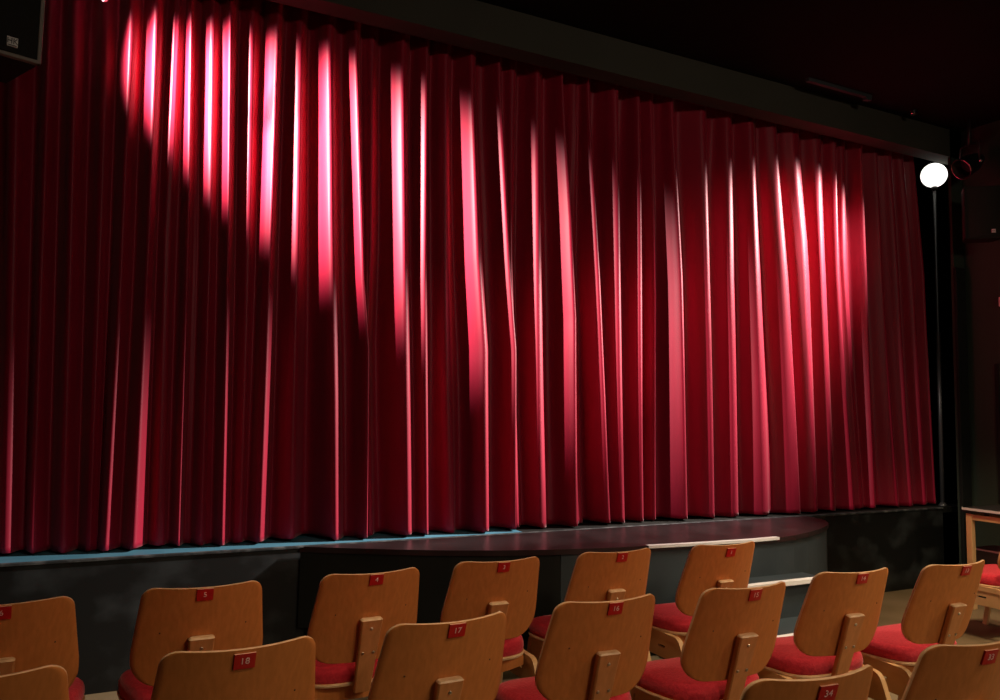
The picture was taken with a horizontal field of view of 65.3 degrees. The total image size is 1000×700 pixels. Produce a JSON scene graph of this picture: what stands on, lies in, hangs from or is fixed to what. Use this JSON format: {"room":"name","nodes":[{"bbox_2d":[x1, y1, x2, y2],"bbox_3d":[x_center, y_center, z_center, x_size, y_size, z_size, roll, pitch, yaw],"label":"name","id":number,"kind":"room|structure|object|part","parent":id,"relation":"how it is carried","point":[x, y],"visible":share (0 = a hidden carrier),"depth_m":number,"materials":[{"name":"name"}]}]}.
{"room":"auditorium","nodes":[
{"label":"auditorium","id":0,"kind":"room"},
{"bbox_2d":[85,544,999,699],"bbox_3d":[1.547,1.700,2.328,12.400,0.120,11.600,3,-5,-26],"label":"floor","id":1,"kind":"structure","parent":0,"point":[894,603],"depth_m":5.51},
{"bbox_2d":[0,665,68,699],"bbox_3d":[-1.326,1.159,1.939,0.506,0.810,0.549,3,-5,-29],"label":"chair","id":2,"kind":"object","parent":1,"relation":"on","point":[48,682],"visible":1,"depth_m":1.84,"materials":[{"name":"brown wood"}]},
{"bbox_2d":[0,596,84,699],"bbox_3d":[-1.673,1.206,2.612,0.506,0.810,0.549,3,-5,-28],"label":"chair","id":3,"kind":"object","parent":1,"relation":"on","point":[43,632],"visible":0.63,"depth_m":2.50,"materials":[{"name":"brown wood"}]},
{"bbox_2d":[68,677,84,699],"bbox_3d":[-1.700,1.216,2.662,0.501,0.078,0.326,3,-5,-28],"label":"seat cushion","id":4,"kind":"object","parent":3,"relation":"on","point":[77,689],"depth_m":2.77,"materials":[{"name":"red fabric"}]},
{"bbox_2d":[117,580,262,699],"bbox_3d":[-1.138,1.238,2.895,0.506,0.810,0.549,3,-5,-26],"label":"chair","id":5,"kind":"object","parent":1,"relation":"on","point":[230,616],"visible":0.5,"depth_m":2.72,"materials":[{"name":"brown wood"}]},
{"bbox_2d":[118,669,152,699],"bbox_3d":[-1.164,1.247,2.946,0.501,0.078,0.326,3,-5,-26],"label":"seat cushion","id":6,"kind":"object","parent":5,"relation":"on","point":[129,687],"depth_m":2.80,"materials":[{"name":"red fabric"}]},
{"bbox_2d":[151,636,315,699],"bbox_3d":[-0.788,1.190,2.213,0.506,0.810,0.549,3,-5,-28],"label":"chair","id":7,"kind":"object","parent":1,"relation":"on","point":[284,670],"visible":1,"depth_m":2.03,"materials":[{"name":"brown wood"}]},
{"bbox_2d":[307,567,419,699],"bbox_3d":[-0.598,1.269,3.173,0.506,0.810,0.549,3,-5,-28],"label":"chair","id":8,"kind":"object","parent":1,"relation":"on","point":[352,615],"visible":0.7,"depth_m":3.01,"materials":[{"name":"brown wood"}]},
{"bbox_3d":[-0.569,1.351,3.109,0.380,0.066,0.020,3,-5,-28],"label":"seat rail","id":9,"kind":"part","parent":8,"relation":"part of","materials":[{"name":"brown wood"}]},
{"bbox_2d":[315,659,377,683],"bbox_3d":[-0.626,1.278,3.223,0.501,0.078,0.326,3,-5,-28],"label":"seat cushion","id":10,"kind":"object","parent":8,"relation":"on","point":[325,672],"depth_m":3.04,"materials":[{"name":"red fabric"}]},
{"bbox_2d":[367,611,506,699],"bbox_3d":[-0.257,1.222,2.506,0.506,0.810,0.549,3,-5,-29],"label":"chair","id":11,"kind":"object","parent":1,"relation":"on","point":[455,660],"visible":1,"depth_m":2.32,"materials":[{"name":"brown wood"}]},
{"bbox_2d":[0,486,957,694],"bbox_3d":[-0.368,1.583,6.210,12.170,0.661,2.754,3,-5,-26],"label":"stage platform","id":12,"kind":"object","parent":1,"relation":"on","point":[106,589],"visible":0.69,"depth_m":4.23,"materials":[{"name":"black paint"}]},
{"bbox_2d":[920,163,947,505],"bbox_3d":[3.956,-0.165,7.039,0.220,3.105,0.220,3,-5,-26],"label":"globe lamp","id":13,"kind":"object","parent":12,"relation":"on","point":[933,175],"visible":1,"depth_m":7.04,"materials":[{"name":"white glass"}]},
{"bbox_3d":[3.981,-1.602,7.152,0.220,0.220,0.220,3,-5,-26],"label":"globe","id":14,"kind":"part","parent":13,"relation":"part of","materials":[{"name":"white glass"}]},
{"bbox_2d":[440,556,539,683],"bbox_3d":[-0.099,1.300,3.461,0.506,0.810,0.549,3,-5,-25],"label":"chair","id":15,"kind":"object","parent":1,"relation":"on","point":[475,589],"visible":0.5,"depth_m":3.29,"materials":[{"name":"brown wood"}]},
{"bbox_3d":[-0.019,1.066,3.317,0.446,0.364,0.162,3,-5,-25],"label":"backrest","id":16,"kind":"part","parent":15,"relation":"part of","materials":[{"name":"brown wood"}]},
{"bbox_3d":[-0.072,1.382,3.395,0.380,0.066,0.020,3,-5,-25],"label":"seat rail","id":17,"kind":"part","parent":15,"relation":"part of","materials":[{"name":"brown wood"}]},
{"bbox_2d":[503,635,523,656],"bbox_3d":[-0.123,1.310,3.513,0.501,0.078,0.326,3,-5,-25],"label":"seat cushion","id":18,"kind":"object","parent":15,"relation":"on","point":[513,647],"depth_m":3.43,"materials":[{"name":"red fabric"}]},
{"bbox_3d":[0.093,1.538,3.534,0.024,0.354,0.549,3,-5,-25],"label":"frame","id":19,"kind":"part","parent":15,"relation":"part of","materials":[{"name":"brown wood"}]},
{"bbox_3d":[0.085,1.437,3.564,0.014,0.099,0.359,3,-5,-25],"label":"panel","id":20,"kind":"part","parent":15,"relation":"part of","materials":[{"name":"brown wood"}]},
{"bbox_2d":[298,516,828,665],"bbox_3d":[0.787,1.493,4.830,3.890,0.662,0.730,3,-5,-26],"label":"apron","id":21,"kind":"object","parent":1,"relation":"on","point":[784,545],"visible":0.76,"depth_m":4.54,"materials":[{"name":"paint"}]},
{"bbox_2d":[495,593,654,699],"bbox_3d":[0.274,1.254,2.803,0.506,0.810,0.549,3,-5,-24],"label":"chair","id":22,"kind":"object","parent":1,"relation":"on","point":[590,650],"visible":0.99,"depth_m":2.63,"materials":[{"name":"brown wood"}]},
{"bbox_2d":[495,676,630,699],"bbox_3d":[0.250,1.264,2.855,0.501,0.078,0.326,3,-5,-24],"label":"seat cushion","id":23,"kind":"object","parent":22,"relation":"on","point":[522,688],"depth_m":2.80,"materials":[{"name":"red fabric"}]},
{"bbox_2d":[527,548,650,691],"bbox_3d":[0.437,1.331,3.731,0.506,0.810,0.549,3,-5,-26],"label":"chair","id":24,"kind":"object","parent":1,"relation":"on","point":[596,576],"visible":0.39,"depth_m":3.55,"materials":[{"name":"brown wood"}]},
{"bbox_3d":[0.239,1.548,3.619,0.024,0.354,0.549,3,-5,-26],"label":"frame","id":25,"kind":"part","parent":24,"relation":"part of","materials":[{"name":"brown wood"}]},
{"bbox_3d":[0.230,1.446,3.648,0.014,0.099,0.359,3,-5,-26],"label":"panel","id":26,"kind":"part","parent":24,"relation":"part of","materials":[{"name":"brown wood"}]},
{"bbox_2d":[529,615,551,638],"bbox_3d":[0.412,1.341,3.782,0.501,0.078,0.326,3,-5,-26],"label":"seat cushion","id":27,"kind":"object","parent":24,"relation":"on","point":[538,628],"depth_m":3.72,"materials":[{"name":"red fabric"}]},
{"bbox_3d":[0.519,1.097,3.587,0.446,0.364,0.162,3,-5,-26],"label":"backrest","id":28,"kind":"part","parent":24,"relation":"part of","materials":[{"name":"brown wood"}]},
{"bbox_2d":[649,541,754,658],"bbox_3d":[1.006,1.360,3.978,0.506,0.810,0.549,3,-5,-25],"label":"chair","id":29,"kind":"object","parent":1,"relation":"on","point":[706,567],"visible":0.47,"depth_m":3.80,"materials":[{"name":"brown wood"}]},
{"bbox_3d":[0.799,1.476,3.897,0.014,0.099,0.359,3,-5,-25],"label":"panel","id":30,"kind":"part","parent":29,"relation":"part of","materials":[{"name":"brown wood"}]},
{"bbox_3d":[0.807,1.577,3.867,0.024,0.354,0.549,3,-5,-25],"label":"frame","id":31,"kind":"part","parent":29,"relation":"part of","materials":[{"name":"brown wood"}]},
{"bbox_2d":[652,602,692,631],"bbox_3d":[0.981,1.370,4.029,0.501,0.078,0.326,3,-5,-25],"label":"seat cushion","id":32,"kind":"object","parent":29,"relation":"on","point":[667,617],"depth_m":3.88,"materials":[{"name":"red fabric"}]},
{"bbox_3d":[1.033,1.442,3.912,0.380,0.066,0.020,3,-5,-25],"label":"seat rail","id":33,"kind":"part","parent":29,"relation":"part of","materials":[{"name":"brown wood"}]},
{"bbox_3d":[1.087,1.126,3.834,0.446,0.364,0.162,3,-5,-25],"label":"backrest","id":34,"kind":"part","parent":29,"relation":"part of","materials":[{"name":"brown wood"}]},
{"bbox_2d":[630,581,785,699],"bbox_3d":[0.818,1.283,3.042,0.506,0.810,0.549,3,-5,-24],"label":"chair","id":35,"kind":"object","parent":1,"relation":"on","point":[731,636],"visible":0.93,"depth_m":2.88,"materials":[{"name":"brown wood"}]},
{"bbox_3d":[0.610,1.398,2.964,0.014,0.099,0.359,3,-5,-24],"label":"panel","id":36,"kind":"part","parent":35,"relation":"part of","materials":[{"name":"brown wood"}]},
{"bbox_3d":[0.618,1.500,2.935,0.024,0.354,0.549,3,-5,-24],"label":"frame","id":37,"kind":"part","parent":35,"relation":"part of","materials":[{"name":"brown wood"}]},
{"bbox_2d":[637,657,758,699],"bbox_3d":[0.794,1.292,3.094,0.501,0.078,0.326,3,-5,-24],"label":"seat cushion","id":38,"kind":"object","parent":35,"relation":"on","point":[663,679],"depth_m":2.96,"materials":[{"name":"red fabric"}]},
{"bbox_3d":[0.897,1.049,2.897,0.446,0.364,0.162,3,-5,-24],"label":"backrest","id":39,"kind":"part","parent":35,"relation":"part of","materials":[{"name":"brown wood"}]},
{"bbox_2d":[747,572,814,636],"bbox_3d":[1.605,1.593,4.540,0.930,0.443,0.452,3,-5,-26],"label":"steps","id":40,"kind":"structure","parent":1,"relation":"on","point":[797,584],"depth_m":4.70,"materials":[{"name":"paint"}]},
{"bbox_2d":[739,664,872,699],"bbox_3d":[0.688,1.204,2.076,0.506,0.810,0.549,3,-5,-22],"label":"chair","id":41,"kind":"object","parent":1,"relation":"on","point":[853,685],"visible":1,"depth_m":1.86,"materials":[{"name":"brown wood"}]},
{"bbox_2d":[757,567,890,699],"bbox_3d":[1.369,1.318,3.365,0.506,0.810,0.549,3,-5,-21],"label":"chair","id":42,"kind":"object","parent":1,"relation":"on","point":[838,618],"visible":0.86,"depth_m":3.20,"materials":[{"name":"brown wood"}]},
{"bbox_3d":[1.157,1.434,3.299,0.014,0.099,0.359,3,-5,-21],"label":"panel","id":43,"kind":"part","parent":42,"relation":"part of","materials":[{"name":"brown wood"}]},
{"bbox_3d":[1.164,1.536,3.268,0.024,0.354,0.549,3,-5,-21],"label":"frame","id":44,"kind":"part","parent":42,"relation":"part of","materials":[{"name":"brown wood"}]},
{"bbox_2d":[766,636,862,674],"bbox_3d":[1.347,1.328,3.418,0.501,0.078,0.326,3,-5,-21],"label":"seat cushion","id":45,"kind":"object","parent":42,"relation":"on","point":[786,659],"depth_m":3.27,"materials":[{"name":"red fabric"}]},
{"bbox_3d":[1.438,1.083,3.216,0.446,0.364,0.162,3,-5,-21],"label":"backrest","id":46,"kind":"part","parent":42,"relation":"part of","materials":[{"name":"brown wood"}]},
{"bbox_3d":[1.559,1.454,3.456,0.014,0.099,0.359,3,-5,-21],"label":"panel","id":47,"kind":"part","parent":42,"relation":"part of","materials":[{"name":"brown wood"}]},
{"bbox_3d":[1.566,1.555,3.426,0.024,0.354,0.549,3,-5,-21],"label":"frame","id":48,"kind":"part","parent":42,"relation":"part of","materials":[{"name":"brown wood"}]},
{"bbox_2d":[860,560,984,699],"bbox_3d":[1.902,1.343,3.569,0.506,0.810,0.549,3,-5,-24],"label":"chair","id":49,"kind":"object","parent":1,"relation":"on","point":[939,608],"visible":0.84,"depth_m":3.40,"materials":[{"name":"brown wood"}]},
{"bbox_3d":[1.693,1.459,3.492,0.014,0.099,0.359,3,-5,-24],"label":"panel","id":50,"kind":"part","parent":49,"relation":"part of","materials":[{"name":"brown wood"}]},
{"bbox_3d":[1.701,1.560,3.462,0.024,0.354,0.549,3,-5,-24],"label":"frame","id":51,"kind":"part","parent":49,"relation":"part of","materials":[{"name":"brown wood"}]},
{"bbox_3d":[1.927,1.425,3.502,0.380,0.066,0.020,3,-5,-24],"label":"seat rail","id":52,"kind":"part","parent":49,"relation":"part of","materials":[{"name":"brown wood"}]},
{"bbox_2d":[861,623,956,661],"bbox_3d":[1.878,1.353,3.620,0.501,0.078,0.326,3,-5,-24],"label":"seat cushion","id":53,"kind":"object","parent":49,"relation":"on","point":[888,643],"depth_m":3.48,"materials":[{"name":"red fabric"}]},
{"bbox_3d":[1.980,1.109,3.423,0.446,0.364,0.162,3,-5,-24],"label":"backrest","id":54,"kind":"part","parent":49,"relation":"part of","materials":[{"name":"brown wood"}]},
{"bbox_2d":[901,641,999,699],"bbox_3d":[1.267,1.238,2.384,0.506,0.810,0.549,3,-5,-23],"label":"chair","id":55,"kind":"object","parent":1,"relation":"on","point":[940,671],"visible":1,"depth_m":2.17,"materials":[{"name":"brown wood"}]},
{"bbox_2d":[962,505,999,609],"bbox_3d":[4.116,1.561,5.569,0.737,0.756,1.180,3,-5,-26],"label":"side table","id":56,"kind":"object","parent":1,"relation":"on","point":[991,514],"visible":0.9,"depth_m":5.91,"materials":[{"name":"brown wood"}]},
{"bbox_3d":[3.580,1.601,5.918,0.045,0.712,0.045,3,-5,-26],"label":"leg","id":57,"kind":"part","parent":56,"relation":"part of","materials":[{"name":"brown wood"}]},
{"bbox_3d":[3.827,1.236,5.448,0.024,0.044,1.110,3,-5,-26],"label":"rail","id":58,"kind":"part","parent":56,"relation":"part of","materials":[{"name":"brown wood"}]},
{"bbox_3d":[3.877,1.288,6.093,0.644,0.044,0.024,3,-5,-26],"label":"rail","id":59,"kind":"part","parent":56,"relation":"part of","materials":[{"name":"brown wood"}]},
{"bbox_2d":[974,553,999,624],"bbox_3d":[3.329,1.494,5.166,0.506,0.810,0.549,3,-5,-26],"label":"chair","id":60,"kind":"object","parent":1,"relation":"on","point":[989,586],"visible":0.54,"depth_m":5.05,"materials":[{"name":"brown wood"}]},
{"bbox_3d":[3.518,1.732,5.243,0.024,0.354,0.549,3,-5,-26],"label":"frame","id":61,"kind":"part","parent":60,"relation":"part of","materials":[{"name":"brown wood"}]},
{"bbox_3d":[3.123,1.609,5.082,0.014,0.099,0.359,3,-5,-26],"label":"panel","id":62,"kind":"part","parent":60,"relation":"part of","materials":[{"name":"brown wood"}]},
{"bbox_3d":[3.132,1.710,5.053,0.024,0.354,0.549,3,-5,-26],"label":"frame","id":63,"kind":"part","parent":60,"relation":"part of","materials":[{"name":"brown wood"}]},
{"bbox_2d":[980,564,999,585],"bbox_3d":[3.303,1.503,5.217,0.501,0.078,0.326,3,-5,-26],"label":"seat cushion","id":64,"kind":"object","parent":60,"relation":"on","point":[990,576],"depth_m":5.06,"materials":[{"name":"red fabric"}]},
{"bbox_3d":[3.413,1.260,5.023,0.446,0.364,0.162,3,-5,-26],"label":"backrest","id":65,"kind":"part","parent":60,"relation":"part of","materials":[{"name":"brown wood"}]},
{"bbox_2d":[976,545,999,597],"bbox_3d":[4.097,1.763,5.915,0.321,0.406,0.866,3,-5,-26],"label":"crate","id":66,"kind":"object","parent":1,"relation":"on","point":[990,553],"visible":0.34,"depth_m":6.15,"materials":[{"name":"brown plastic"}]},
{"bbox_3d":[4.103,1.572,5.931,0.316,0.020,0.866,3,-5,-26],"label":"lid","id":67,"kind":"part","parent":66,"relation":"part of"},
{"bbox_2d":[477,0,999,132],"bbox_3d":[2.261,-2.489,1.357,12.400,0.120,8.700,3,-5,-26],"label":"ceiling","id":68,"kind":"structure","parent":0,"point":[939,60],"depth_m":5.32,"materials":[{"name":"black paint"}]},
{"bbox_2d":[0,0,44,82],"bbox_3d":[-1.838,-1.701,2.845,0.300,1.354,0.305,5,-6,-44],"label":"loudspeaker","id":69,"kind":"object","parent":68,"relation":"hanging from","point":[21,21],"visible":1,"depth_m":2.77,"materials":[{"name":"black plastic"}]},
{"bbox_2d":[0,0,40,59],"bbox_3d":[-1.752,-1.312,2.718,0.272,0.532,0.028,5,-6,-44],"label":"grille","id":70,"kind":"object","parent":69,"relation":"attached to","point":[20,20],"depth_m":2.75,"materials":[{"name":"black"}]},
{"bbox_2d":[806,77,871,101],"bbox_3d":[2.645,-2.023,6.070,0.700,0.050,0.040,3,-5,-26],"label":"ceiling light","id":71,"kind":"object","parent":68,"relation":"attached to","point":[866,97],"depth_m":6.06,"materials":[{"name":"metal"}]},
{"bbox_2d":[909,110,916,115],"bbox_3d":[3.451,-1.983,6.513,0.056,0.034,0.056,3,-5,-26],"label":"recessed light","id":72,"kind":"object","parent":68,"relation":"in","point":[912,112],"visible":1,"depth_m":6.50,"materials":[{"name":"black"}]},
{"bbox_2d":[951,119,984,179],"bbox_3d":[3.990,-1.713,6.661,0.239,0.527,0.257,-2,-6,37],"label":"spotlight","id":73,"kind":"object","parent":68,"relation":"hanging from","point":[966,166],"visible":1,"depth_m":6.66,"materials":[{"name":"black metal"}]},
{"bbox_2d":[914,157,958,546],"bbox_3d":[5.218,-0.274,9.051,0.120,5.000,2.900,3,-5,-26],"label":"wall","id":74,"kind":"structure","parent":0,"point":[924,193],"depth_m":9.09,"materials":[{"name":"black paint"}]},
{"bbox_2d":[948,130,964,564],"bbox_3d":[4.885,-0.420,7.276,2.060,5.000,0.025,3,-5,-26],"label":"wall","id":75,"kind":"structure","parent":0,"point":[957,253],"depth_m":6.88,"materials":[{"name":"black paint"}]},
{"bbox_2d":[0,0,935,553],"bbox_3d":[0.251,-0.546,5.323,10.099,3.454,0.265,3,-5,-25],"label":"stage curtain","id":76,"kind":"object","parent":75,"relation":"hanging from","point":[268,269],"visible":0.95,"depth_m":4.89,"materials":[{"name":"red fabric"}]},
{"bbox_2d":[268,0,961,164],"bbox_3d":[0.348,-2.536,5.238,12.200,1.258,0.150,3,-5,-26],"label":"beam","id":77,"kind":"structure","parent":75,"relation":"attached to","point":[475,25],"depth_m":5.41,"materials":[{"name":"black paint"}]},
{"bbox_2d":[953,267,971,563],"bbox_3d":[4.005,0.651,6.732,0.130,2.750,0.028,3,-5,-26],"label":"trim","id":78,"kind":"structure","parent":75,"relation":"attached to","point":[965,480],"depth_m":6.73,"materials":[{"name":"grey paint"}]},
{"bbox_2d":[961,120,999,546],"bbox_3d":[6.036,-0.227,3.067,0.120,3.990,8.485,3,-5,-26],"label":"wall","id":79,"kind":"structure","parent":0,"point":[982,260],"depth_m":6.71,"materials":[{"name":"black paint"}]},
{"bbox_2d":[961,185,999,242],"bbox_3d":[4.013,-1.125,6.538,0.300,0.440,0.269,0,-5,12],"label":"loudspeaker","id":80,"kind":"object","parent":79,"relation":"attached to","point":[980,205],"visible":1,"depth_m":6.42,"materials":[{"name":"black plastic"}]},
{"bbox_2d":[994,364,999,501],"bbox_3d":[4.191,0.695,6.552,0.012,1.160,0.030,3,-5,-26],"label":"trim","id":81,"kind":"structure","parent":79,"relation":"attached to","point":[996,366],"depth_m":6.56,"materials":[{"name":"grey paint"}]}
]}

